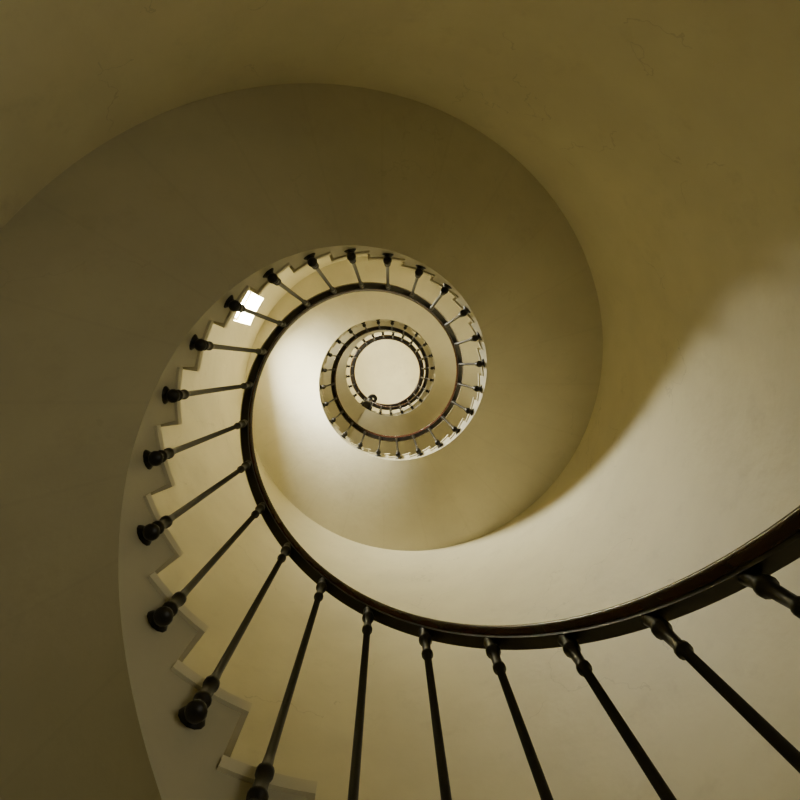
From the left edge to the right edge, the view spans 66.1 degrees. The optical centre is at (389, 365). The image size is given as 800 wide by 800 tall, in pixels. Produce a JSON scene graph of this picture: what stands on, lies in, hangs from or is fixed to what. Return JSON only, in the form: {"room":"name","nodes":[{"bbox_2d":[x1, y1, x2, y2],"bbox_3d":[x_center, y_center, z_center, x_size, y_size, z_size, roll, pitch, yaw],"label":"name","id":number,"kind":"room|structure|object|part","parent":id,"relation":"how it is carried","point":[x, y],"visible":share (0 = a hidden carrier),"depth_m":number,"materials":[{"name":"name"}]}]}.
{"room":"spiral stairwell","nodes":[
{"label":"spiral stairwell","id":0,"kind":"room"},
{"bbox_2d":[346,331,426,412],"bbox_3d":[-0.038,0.108,13.935,3.250,0.150,3.250,0,-90,0],"label":"ceiling","id":1,"kind":"structure","parent":0,"point":[387,369],"depth_m":13.86,"materials":[{"name":"paint"}]},
{"bbox_2d":[0,0,799,799],"bbox_3d":[-0.038,0.108,6.132,3.250,15.656,3.250,43,-90,0],"label":"wall","id":2,"kind":"structure","parent":0,"point":[665,134],"depth_m":2.31,"materials":[{"name":"paint"}]},
{"bbox_2d":[234,291,250,319],"bbox_3d":[-1.374,-0.573,5.407,0.050,0.609,0.310,27,-90,0],"label":"window","id":3,"kind":"structure","parent":2,"relation":"in","point":[248,293],"depth_m":5.69,"materials":[{"name":"white glass"}]},
{"bbox_3d":[-0.038,0.108,-1.646,3.250,0.100,3.250,0,-90,0],"label":"floor","id":4,"kind":"structure","parent":0,"visible":0},
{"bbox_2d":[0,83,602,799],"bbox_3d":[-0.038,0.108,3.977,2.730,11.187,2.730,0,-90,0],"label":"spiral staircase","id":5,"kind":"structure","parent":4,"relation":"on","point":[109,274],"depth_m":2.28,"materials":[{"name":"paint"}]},
{"bbox_2d":[137,248,799,799],"bbox_3d":[-0.038,0.108,4.536,1.281,12.264,1.281,-31,-90,0],"label":"stair railing","id":6,"kind":"object","parent":5,"relation":"attached to","point":[752,564],"visible":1,"depth_m":1.34,"materials":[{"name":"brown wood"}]},
{"bbox_3d":[-0.038,0.108,5.035,1.281,11.186,1.281,0,-90,0],"label":"handrail wood","id":7,"kind":"part","parent":6,"relation":"part of","materials":[{"name":"brown wood"}]}
]}

